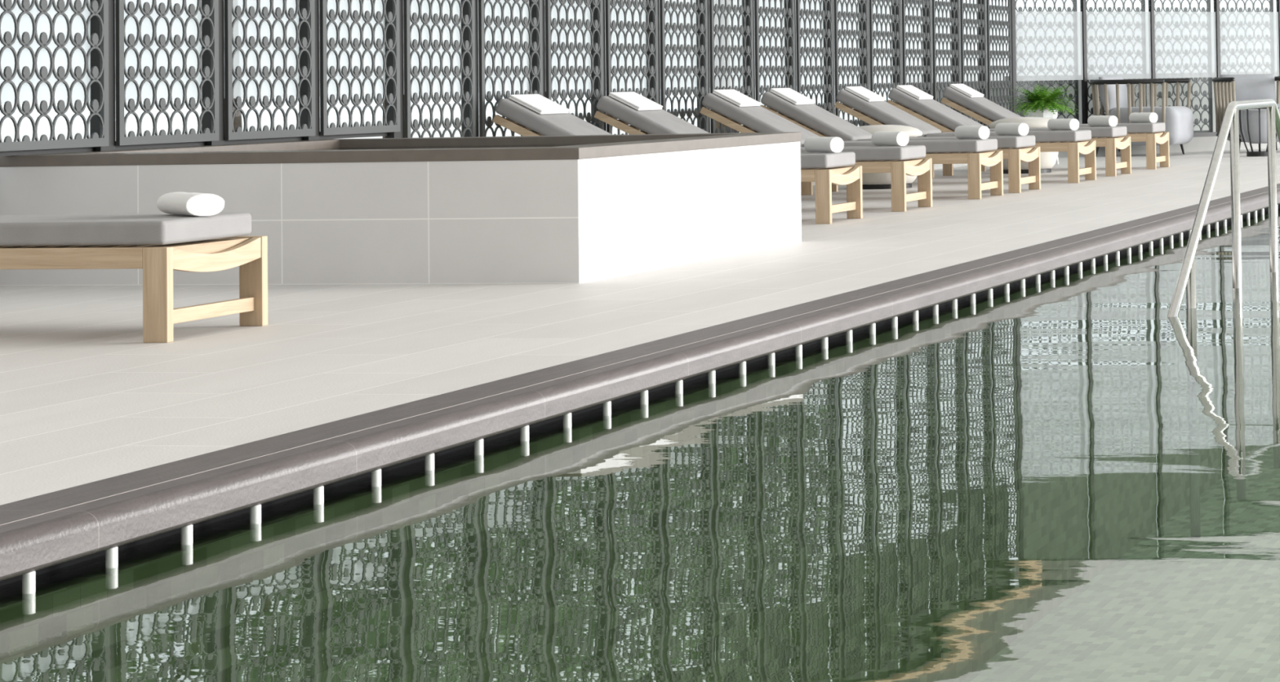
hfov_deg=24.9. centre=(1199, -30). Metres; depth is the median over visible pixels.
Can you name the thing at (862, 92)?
folded towel
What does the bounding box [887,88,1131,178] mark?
sun lounger
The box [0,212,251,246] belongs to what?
seat cushion
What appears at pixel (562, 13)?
window
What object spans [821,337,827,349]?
post
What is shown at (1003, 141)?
seat cushion
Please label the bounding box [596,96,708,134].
cushion
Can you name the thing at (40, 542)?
pool edge
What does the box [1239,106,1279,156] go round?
stool
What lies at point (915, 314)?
post
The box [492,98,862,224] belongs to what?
sun lounger
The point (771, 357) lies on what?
post
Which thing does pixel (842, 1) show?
window
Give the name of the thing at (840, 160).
seat cushion
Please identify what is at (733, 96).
folded towel
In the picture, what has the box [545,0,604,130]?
screen panel
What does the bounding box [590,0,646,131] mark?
window
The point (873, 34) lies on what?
screen panel
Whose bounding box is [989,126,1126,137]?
seat cushion
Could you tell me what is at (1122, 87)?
cushion
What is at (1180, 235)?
post
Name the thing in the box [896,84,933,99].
folded towel
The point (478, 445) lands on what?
post
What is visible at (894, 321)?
post
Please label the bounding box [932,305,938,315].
post
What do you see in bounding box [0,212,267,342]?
sun lounger
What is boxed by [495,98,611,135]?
cushion
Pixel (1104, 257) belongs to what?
post
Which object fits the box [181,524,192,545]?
post
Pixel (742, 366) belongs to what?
post
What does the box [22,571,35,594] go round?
post
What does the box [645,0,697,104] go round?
window
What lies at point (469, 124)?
screen panel
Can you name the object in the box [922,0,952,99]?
window
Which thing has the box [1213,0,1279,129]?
window
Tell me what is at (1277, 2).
window
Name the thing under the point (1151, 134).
sun lounger
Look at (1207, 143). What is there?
baseboard
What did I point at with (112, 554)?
post
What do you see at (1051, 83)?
screen panel
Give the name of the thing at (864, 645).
pool water
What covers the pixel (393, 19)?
screen panel
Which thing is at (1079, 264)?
post
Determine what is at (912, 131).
cushion
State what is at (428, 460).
post
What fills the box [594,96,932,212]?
sun lounger
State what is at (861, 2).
window
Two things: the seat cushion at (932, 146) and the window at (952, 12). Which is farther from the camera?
the window at (952, 12)
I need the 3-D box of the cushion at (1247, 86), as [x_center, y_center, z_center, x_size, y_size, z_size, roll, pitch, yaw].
[0.579,1.418,32.641,0.680,0.400,0.222,0,-2,-17]
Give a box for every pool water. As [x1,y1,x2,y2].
[0,204,1279,664]
[0,600,1063,681]
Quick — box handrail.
[1167,98,1279,317]
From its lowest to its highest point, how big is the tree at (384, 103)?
6.826 m
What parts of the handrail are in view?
post, post, post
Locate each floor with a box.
[0,147,1279,505]
[961,588,1279,681]
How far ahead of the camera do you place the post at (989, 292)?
13.16 m
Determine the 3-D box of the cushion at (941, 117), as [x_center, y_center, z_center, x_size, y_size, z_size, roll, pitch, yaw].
[-2.424,1.321,25.867,0.783,0.464,0.589,-1,-2,11]
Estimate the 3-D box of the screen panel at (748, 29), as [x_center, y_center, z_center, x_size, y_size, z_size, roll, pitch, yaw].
[-3.809,-0.352,22.679,0.022,3.950,0.933,-1,-2,11]
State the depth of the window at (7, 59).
13.63 m
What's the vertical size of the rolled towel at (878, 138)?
0.102 m
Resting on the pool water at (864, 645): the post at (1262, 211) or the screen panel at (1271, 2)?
the post at (1262, 211)
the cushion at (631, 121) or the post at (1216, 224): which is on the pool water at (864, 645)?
the post at (1216, 224)
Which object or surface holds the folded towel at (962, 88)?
on the sun lounger at (1151, 134)
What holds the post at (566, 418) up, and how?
on the pool water at (864, 645)
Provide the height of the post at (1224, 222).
0.064 m
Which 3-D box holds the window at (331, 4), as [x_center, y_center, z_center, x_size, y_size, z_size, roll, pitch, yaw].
[-5.090,-0.892,16.596,0.109,3.780,1.058,-1,-2,11]
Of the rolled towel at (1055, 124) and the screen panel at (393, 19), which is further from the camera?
the rolled towel at (1055, 124)
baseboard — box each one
[813,164,967,185]
[1057,136,1279,157]
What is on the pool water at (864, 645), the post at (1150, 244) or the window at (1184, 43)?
the post at (1150, 244)
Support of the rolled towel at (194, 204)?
on the sun lounger at (159, 245)
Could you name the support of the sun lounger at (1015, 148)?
on the floor at (83, 399)
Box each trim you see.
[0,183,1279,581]
[0,188,1279,525]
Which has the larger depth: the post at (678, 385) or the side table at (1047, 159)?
the side table at (1047, 159)
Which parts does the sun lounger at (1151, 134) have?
rail, leg, rail, leg, rail, rail, leg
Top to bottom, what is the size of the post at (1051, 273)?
0.064 m
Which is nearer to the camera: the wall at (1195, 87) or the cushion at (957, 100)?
the cushion at (957, 100)
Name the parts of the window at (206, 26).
frame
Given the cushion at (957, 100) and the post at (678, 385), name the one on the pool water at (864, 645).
the post at (678, 385)
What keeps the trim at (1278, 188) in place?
attached to the wall at (19, 578)
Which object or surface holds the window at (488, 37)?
on the baseboard at (936, 166)
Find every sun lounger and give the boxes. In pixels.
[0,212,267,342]
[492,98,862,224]
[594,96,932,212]
[699,93,1003,199]
[760,92,1040,195]
[834,89,1096,182]
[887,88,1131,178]
[941,87,1169,171]
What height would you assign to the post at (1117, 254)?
0.064 m
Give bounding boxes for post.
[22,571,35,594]
[105,546,118,568]
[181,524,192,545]
[249,504,261,524]
[313,486,324,505]
[371,469,381,487]
[424,453,434,471]
[474,439,483,455]
[520,426,528,441]
[563,413,571,428]
[602,401,611,416]
[640,391,648,404]
[675,380,683,394]
[707,370,715,384]
[738,361,746,374]
[768,353,774,365]
[795,345,802,357]
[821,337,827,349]
[845,330,852,342]
[869,323,875,334]
[891,316,897,328]
[912,311,918,321]
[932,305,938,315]
[951,299,957,309]
[969,293,975,303]
[986,288,992,298]
[1004,284,1009,293]
[1019,279,1025,288]
[1035,275,1040,284]
[1049,270,1054,279]
[1063,266,1068,275]
[1077,262,1082,271]
[1090,258,1095,266]
[1102,254,1107,262]
[1115,251,1119,259]
[1126,248,1131,255]
[1137,244,1142,252]
[1148,241,1152,248]
[1159,238,1163,245]
[1168,235,1173,242]
[1178,232,1182,239]
[1205,224,1209,231]
[1214,222,1218,228]
[1222,219,1226,226]
[1253,210,1257,217]
[1260,208,1264,214]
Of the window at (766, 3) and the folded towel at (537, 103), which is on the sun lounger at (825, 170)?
the folded towel at (537, 103)
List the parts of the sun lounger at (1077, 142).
rail, rail, leg, rail, rail, leg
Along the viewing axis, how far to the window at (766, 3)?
23.65 m
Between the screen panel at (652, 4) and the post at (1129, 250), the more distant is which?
the screen panel at (652, 4)
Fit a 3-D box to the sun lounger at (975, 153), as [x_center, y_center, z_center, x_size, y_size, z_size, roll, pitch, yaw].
[-2.671,1.343,21.467,2.216,0.830,0.665,-1,-2,11]
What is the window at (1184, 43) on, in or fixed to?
on the baseboard at (1207, 143)
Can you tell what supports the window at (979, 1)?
on the baseboard at (936, 166)
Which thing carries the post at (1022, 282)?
on the pool water at (864, 645)
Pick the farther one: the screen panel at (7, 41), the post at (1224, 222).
the post at (1224, 222)
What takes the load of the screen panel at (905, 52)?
on the baseboard at (936, 166)
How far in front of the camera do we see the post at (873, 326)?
11.40 m
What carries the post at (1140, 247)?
on the pool water at (864, 645)
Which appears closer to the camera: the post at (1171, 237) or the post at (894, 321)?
the post at (894, 321)
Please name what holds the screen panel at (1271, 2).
attached to the window at (1247, 42)
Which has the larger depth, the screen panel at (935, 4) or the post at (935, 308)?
the screen panel at (935, 4)
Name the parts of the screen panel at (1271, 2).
frame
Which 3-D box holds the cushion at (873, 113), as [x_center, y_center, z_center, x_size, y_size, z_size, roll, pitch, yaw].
[-2.712,1.273,24.439,0.790,0.464,0.589,-1,-2,11]
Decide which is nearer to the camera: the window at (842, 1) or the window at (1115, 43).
the window at (842, 1)
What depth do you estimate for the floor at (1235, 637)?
13.29 m
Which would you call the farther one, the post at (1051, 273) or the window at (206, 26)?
the window at (206, 26)
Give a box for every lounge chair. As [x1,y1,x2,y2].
[1090,76,1193,156]
[1212,73,1279,153]
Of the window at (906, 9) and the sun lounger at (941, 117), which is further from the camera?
the window at (906, 9)
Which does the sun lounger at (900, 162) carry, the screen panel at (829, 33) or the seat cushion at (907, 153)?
the seat cushion at (907, 153)
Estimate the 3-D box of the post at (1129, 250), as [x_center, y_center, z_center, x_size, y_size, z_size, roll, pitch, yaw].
[-0.406,1.638,16.120,0.025,0.064,0.026,-1,-2,11]
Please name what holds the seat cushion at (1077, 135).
on the sun lounger at (1077, 142)
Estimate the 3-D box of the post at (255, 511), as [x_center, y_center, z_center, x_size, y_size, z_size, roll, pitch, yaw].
[-2.266,1.317,6.702,0.025,0.064,0.026,-1,-2,11]
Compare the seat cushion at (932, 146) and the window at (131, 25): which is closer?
the window at (131, 25)
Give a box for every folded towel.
[508,93,569,114]
[608,91,662,111]
[712,88,760,106]
[769,88,814,105]
[844,86,884,102]
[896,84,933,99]
[950,84,984,97]
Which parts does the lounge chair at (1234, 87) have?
rail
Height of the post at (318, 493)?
0.064 m
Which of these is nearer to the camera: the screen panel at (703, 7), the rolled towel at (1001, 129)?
the screen panel at (703, 7)
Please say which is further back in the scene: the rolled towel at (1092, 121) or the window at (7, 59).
the rolled towel at (1092, 121)
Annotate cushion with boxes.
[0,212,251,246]
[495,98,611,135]
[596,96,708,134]
[702,93,820,146]
[760,92,871,141]
[800,145,925,160]
[800,151,855,168]
[835,89,941,137]
[843,138,997,153]
[856,135,1035,148]
[857,124,922,137]
[888,88,982,130]
[925,129,1091,142]
[942,87,1022,121]
[988,116,1050,128]
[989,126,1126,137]
[1079,122,1165,133]
[1097,76,1128,112]
[1109,106,1193,145]
[1219,73,1276,103]
[1226,103,1279,142]
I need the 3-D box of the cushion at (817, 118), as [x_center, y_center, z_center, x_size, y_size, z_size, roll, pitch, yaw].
[-3.081,1.210,22.587,0.785,0.464,0.589,-1,-2,11]
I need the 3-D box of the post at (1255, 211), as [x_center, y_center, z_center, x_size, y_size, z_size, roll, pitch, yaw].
[0.407,1.778,20.240,0.025,0.064,0.026,-1,-2,11]
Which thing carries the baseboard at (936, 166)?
on the floor at (83, 399)
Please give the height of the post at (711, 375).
0.064 m
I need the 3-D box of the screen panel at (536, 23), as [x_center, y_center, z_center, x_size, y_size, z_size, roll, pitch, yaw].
[-4.605,-0.489,18.648,0.022,3.950,0.933,-1,-2,11]
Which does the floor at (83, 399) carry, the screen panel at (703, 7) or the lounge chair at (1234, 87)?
the lounge chair at (1234, 87)
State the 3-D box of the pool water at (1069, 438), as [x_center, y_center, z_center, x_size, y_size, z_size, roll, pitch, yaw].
[4.458,1.570,16.404,9.660,0.001,46.000,-1,-2,11]
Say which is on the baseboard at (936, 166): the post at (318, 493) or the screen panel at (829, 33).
the screen panel at (829, 33)
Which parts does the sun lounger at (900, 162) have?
rail, rail, leg, rail, rail, leg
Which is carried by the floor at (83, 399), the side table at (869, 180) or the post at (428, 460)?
the side table at (869, 180)
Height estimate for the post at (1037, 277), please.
0.064 m
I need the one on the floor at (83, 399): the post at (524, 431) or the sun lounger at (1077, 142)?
the sun lounger at (1077, 142)
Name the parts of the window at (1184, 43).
frame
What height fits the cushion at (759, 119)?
0.464 m
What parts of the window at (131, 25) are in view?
frame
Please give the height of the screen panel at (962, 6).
3.950 m
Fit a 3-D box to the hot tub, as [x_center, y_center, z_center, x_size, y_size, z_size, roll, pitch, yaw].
[-4.044,1.214,14.574,3.065,0.620,3.060,-1,-2,11]
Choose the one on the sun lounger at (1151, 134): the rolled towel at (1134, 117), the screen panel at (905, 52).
the rolled towel at (1134, 117)
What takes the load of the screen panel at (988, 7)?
attached to the window at (979, 1)
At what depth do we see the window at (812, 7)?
24.66 m
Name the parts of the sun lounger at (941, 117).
rail, leg, leg, rail, leg, rail, rail, leg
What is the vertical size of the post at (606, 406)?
0.064 m
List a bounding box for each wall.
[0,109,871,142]
[0,204,1279,586]
[908,75,1277,132]
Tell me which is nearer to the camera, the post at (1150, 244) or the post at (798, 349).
the post at (798, 349)
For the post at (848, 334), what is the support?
on the pool water at (864, 645)
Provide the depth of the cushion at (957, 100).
27.31 m
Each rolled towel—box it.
[156,191,224,216]
[804,137,844,152]
[871,131,909,146]
[954,125,989,139]
[995,123,1028,135]
[1047,118,1079,130]
[1087,115,1117,126]
[1128,112,1157,123]
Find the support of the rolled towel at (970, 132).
on the sun lounger at (975, 153)
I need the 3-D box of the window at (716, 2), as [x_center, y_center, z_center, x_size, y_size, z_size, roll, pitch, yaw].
[-3.892,-0.462,22.636,0.109,4.230,1.058,-1,-2,11]
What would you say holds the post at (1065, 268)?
on the pool water at (864, 645)
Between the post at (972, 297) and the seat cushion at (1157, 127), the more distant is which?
the seat cushion at (1157, 127)
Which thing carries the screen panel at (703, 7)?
on the baseboard at (936, 166)
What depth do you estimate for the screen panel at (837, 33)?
25.63 m
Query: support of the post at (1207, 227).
on the pool water at (864, 645)
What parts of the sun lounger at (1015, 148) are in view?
rail, leg, leg, rail, leg, rail, rail, leg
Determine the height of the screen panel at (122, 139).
3.505 m
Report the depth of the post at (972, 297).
12.87 m
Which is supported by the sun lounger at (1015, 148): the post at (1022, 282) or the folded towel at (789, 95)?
the folded towel at (789, 95)
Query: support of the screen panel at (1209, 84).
attached to the window at (1184, 43)
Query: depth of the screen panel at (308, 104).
15.55 m
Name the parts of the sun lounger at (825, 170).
rail, rail, leg, rail, rail, leg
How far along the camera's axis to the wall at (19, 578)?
7.87 m
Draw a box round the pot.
[1026,106,1057,119]
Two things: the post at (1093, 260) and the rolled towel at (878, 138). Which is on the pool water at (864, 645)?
the post at (1093, 260)
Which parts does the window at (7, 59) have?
frame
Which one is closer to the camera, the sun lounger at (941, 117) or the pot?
the sun lounger at (941, 117)
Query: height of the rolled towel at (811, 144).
0.102 m
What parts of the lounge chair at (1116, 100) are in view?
leg, rail, leg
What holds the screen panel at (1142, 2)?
attached to the window at (1115, 43)
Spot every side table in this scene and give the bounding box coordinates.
[857,124,922,189]
[988,116,1058,173]
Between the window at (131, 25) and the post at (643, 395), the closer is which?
the post at (643, 395)
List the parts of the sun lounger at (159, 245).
rail, leg, rail, rail, leg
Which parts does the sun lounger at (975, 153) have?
rail, rail, leg, rail, rail, leg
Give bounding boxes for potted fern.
[1004,84,1078,164]
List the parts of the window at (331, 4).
frame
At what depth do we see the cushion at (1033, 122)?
26.38 m
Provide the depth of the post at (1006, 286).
13.46 m
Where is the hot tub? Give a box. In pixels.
[0,132,801,285]
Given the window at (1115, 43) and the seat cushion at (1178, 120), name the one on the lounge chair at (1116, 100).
the seat cushion at (1178, 120)
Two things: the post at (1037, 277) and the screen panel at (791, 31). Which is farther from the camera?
the screen panel at (791, 31)
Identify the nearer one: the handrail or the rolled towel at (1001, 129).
the handrail
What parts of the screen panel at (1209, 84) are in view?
frame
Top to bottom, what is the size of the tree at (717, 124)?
6.512 m
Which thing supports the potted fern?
on the floor at (83, 399)
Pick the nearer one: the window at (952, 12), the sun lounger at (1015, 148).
the sun lounger at (1015, 148)
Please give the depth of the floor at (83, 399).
10.69 m
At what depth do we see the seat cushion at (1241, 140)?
31.83 m
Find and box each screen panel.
[0,0,108,151]
[115,0,218,146]
[224,0,315,140]
[319,0,399,135]
[403,0,475,137]
[478,0,543,137]
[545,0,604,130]
[604,0,658,134]
[659,0,708,132]
[709,0,754,133]
[754,0,795,117]
[795,0,834,137]
[833,0,870,126]
[868,0,902,125]
[901,0,932,119]
[931,0,960,113]
[960,0,987,127]
[986,0,1012,128]
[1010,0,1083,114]
[1015,0,1079,121]
[1086,0,1146,117]
[1154,0,1213,133]
[1219,0,1275,86]
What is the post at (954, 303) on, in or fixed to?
on the pool water at (864, 645)
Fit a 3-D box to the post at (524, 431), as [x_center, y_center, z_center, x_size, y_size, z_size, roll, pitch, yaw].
[-1.975,1.367,8.174,0.025,0.064,0.026,-1,-2,11]
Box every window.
[0,0,93,156]
[89,0,204,151]
[201,0,302,146]
[298,0,388,140]
[385,0,462,137]
[461,0,529,137]
[528,0,591,97]
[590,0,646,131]
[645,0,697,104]
[696,0,742,133]
[742,0,785,99]
[784,0,824,91]
[822,0,859,115]
[858,0,893,125]
[892,0,924,88]
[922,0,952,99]
[951,0,978,114]
[977,0,1004,125]
[1080,0,1151,124]
[1148,0,1217,137]
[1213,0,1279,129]
[1275,0,1279,76]
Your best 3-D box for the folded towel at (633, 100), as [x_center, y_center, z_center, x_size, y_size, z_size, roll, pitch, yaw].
[-4.013,0.934,19.890,0.230,0.132,0.442,-1,-2,11]
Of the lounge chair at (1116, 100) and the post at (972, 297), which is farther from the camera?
the lounge chair at (1116, 100)
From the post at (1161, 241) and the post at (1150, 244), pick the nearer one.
the post at (1150, 244)
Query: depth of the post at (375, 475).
7.28 m

